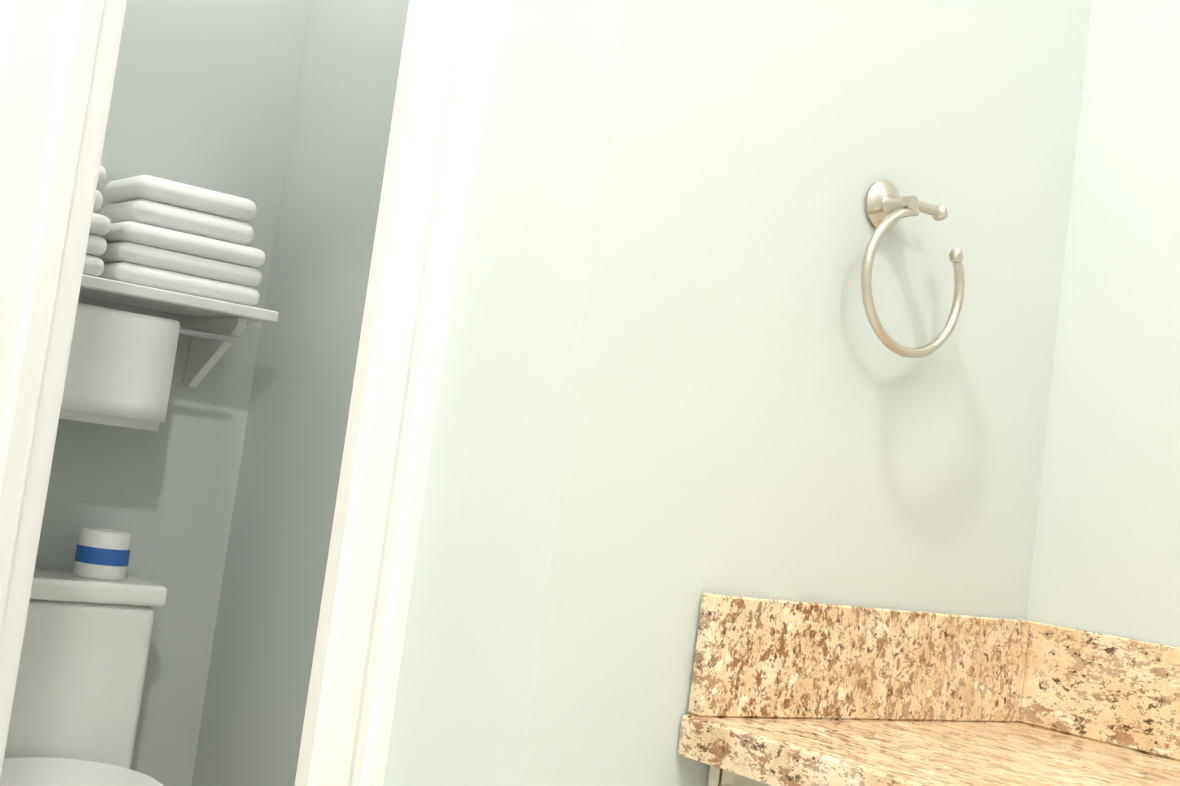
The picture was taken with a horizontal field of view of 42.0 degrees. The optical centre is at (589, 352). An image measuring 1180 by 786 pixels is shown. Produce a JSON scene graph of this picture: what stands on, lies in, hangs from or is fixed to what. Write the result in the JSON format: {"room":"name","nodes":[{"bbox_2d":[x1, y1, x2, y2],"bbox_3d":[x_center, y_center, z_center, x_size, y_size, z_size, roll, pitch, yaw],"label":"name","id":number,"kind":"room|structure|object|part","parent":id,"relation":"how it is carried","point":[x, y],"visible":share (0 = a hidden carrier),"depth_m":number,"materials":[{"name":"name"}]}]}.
{"room":"bathroom","nodes":[
{"label":"bathroom","id":0,"kind":"room"},
{"bbox_2d":[35,0,310,785],"bbox_3d":[-1.692,-0.424,2.994,2.315,3.150,0.120,11,-6,-37],"label":"wall","id":1,"kind":"structure","parent":0,"point":[204,92],"depth_m":3.52,"materials":[{"name":"paint"}]},
{"bbox_2d":[59,274,278,430],"bbox_3d":[-1.073,-0.004,3.234,0.750,0.294,0.268,11,-6,-37],"label":"towel shelf","id":2,"kind":"object","parent":1,"relation":"attached to","point":[216,329],"depth_m":3.20,"materials":[{"name":"paint"}]},
{"bbox_3d":[-1.058,0.017,3.134,0.420,0.238,0.037,11,-6,-37],"label":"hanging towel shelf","id":3,"kind":"part","parent":2,"relation":"part of","materials":[{"name":"white fabric"}]},
{"bbox_3d":[-1.009,-0.075,3.170,0.610,0.015,0.016,11,-6,-37],"label":"rail","id":4,"kind":"part","parent":2,"relation":"part of","materials":[{"name":"silver metal"}]},
{"bbox_2d":[383,0,625,785],"bbox_3d":[-0.379,-0.351,1.837,1.095,3.150,0.165,4,-6,33],"label":"wall","id":5,"kind":"structure","parent":0,"point":[468,666],"depth_m":1.48,"materials":[{"name":"paint"}]},
{"bbox_2d":[0,0,493,785],"bbox_3d":[-0.464,-0.079,1.844,0.891,2.591,0.211,4,-6,33],"label":"door frame","id":6,"kind":"structure","parent":5,"relation":"attached to","point":[350,704],"depth_m":1.56,"materials":[{"name":"paint"}]},
{"bbox_2d":[191,0,1179,785],"bbox_3d":[1.001,-0.197,1.496,0.120,3.150,5.800,11,-6,-37],"label":"wall","id":7,"kind":"structure","parent":0,"point":[1107,548],"depth_m":3.21,"materials":[{"name":"paint"}]},
{"bbox_2d":[1022,620,1179,756],"bbox_3d":[1.191,0.396,0.983,0.020,0.120,2.202,11,-6,-37],"label":"backsplash","id":8,"kind":"structure","parent":7,"relation":"attached to","point":[1120,690],"depth_m":1.74,"materials":[{"name":"beige stone"}]},
{"bbox_2d":[521,0,1091,785],"bbox_3d":[0.266,-0.272,1.755,0.730,3.150,0.165,11,-6,-37],"label":"wall","id":9,"kind":"structure","parent":0,"point":[759,408],"depth_m":1.62,"materials":[{"name":"paint"}]},
{"bbox_2d":[688,593,1029,720],"bbox_3d":[0.311,0.339,1.679,0.517,0.120,0.020,11,-6,-37],"label":"backsplash","id":10,"kind":"structure","parent":9,"relation":"attached to","point":[755,656],"depth_m":1.64,"materials":[{"name":"beige stone"}]},
{"bbox_2d":[861,180,964,357],"bbox_3d":[0.344,-0.091,1.683,0.164,0.193,0.049,11,-6,-37],"label":"towel ring","id":11,"kind":"object","parent":9,"relation":"attached to","point":[887,207],"visible":1,"depth_m":1.67,"materials":[{"name":"silver metal"}]},
{"bbox_3d":[-0.159,1.217,0.614,2.555,0.100,5.800,11,-6,-37],"label":"floor","id":12,"kind":"structure","parent":0,"visible":0},
{"bbox_2d":[0,568,167,785],"bbox_3d":[-1.052,0.855,2.986,0.494,0.790,0.700,11,-6,-37],"label":"toilet","id":13,"kind":"object","parent":12,"relation":"on","point":[78,694],"visible":0.94,"depth_m":3.17,"materials":[{"name":"white ceramic"}]},
{"bbox_3d":[-0.982,0.833,2.901,0.376,0.036,0.477,11,-6,-37],"label":"seat","id":14,"kind":"part","parent":13,"relation":"part of","materials":[{"name":"white plastic"}]},
{"bbox_2d":[73,527,131,579],"bbox_3d":[-1.046,0.432,3.300,0.111,0.100,0.111,11,-6,-37],"label":"roll","id":15,"kind":"object","parent":13,"relation":"on","point":[102,553],"visible":1,"depth_m":3.25,"materials":[{"name":"white paper"}]},
{"bbox_2d":[678,741,825,785],"bbox_3d":[0.916,0.883,0.776,0.547,0.869,2.202,11,-6,-37],"label":"bathroom vanity","id":16,"kind":"object","parent":12,"relation":"on","point":[724,771],"depth_m":1.48,"materials":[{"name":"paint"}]},
{"bbox_2d":[679,713,1179,785],"bbox_3d":[0.977,0.434,0.816,0.543,0.040,2.202,11,-6,-37],"label":"countertop","id":17,"kind":"structure","parent":16,"relation":"on","point":[828,751],"depth_m":1.49,"materials":[{"name":"beige stone"}]}
]}

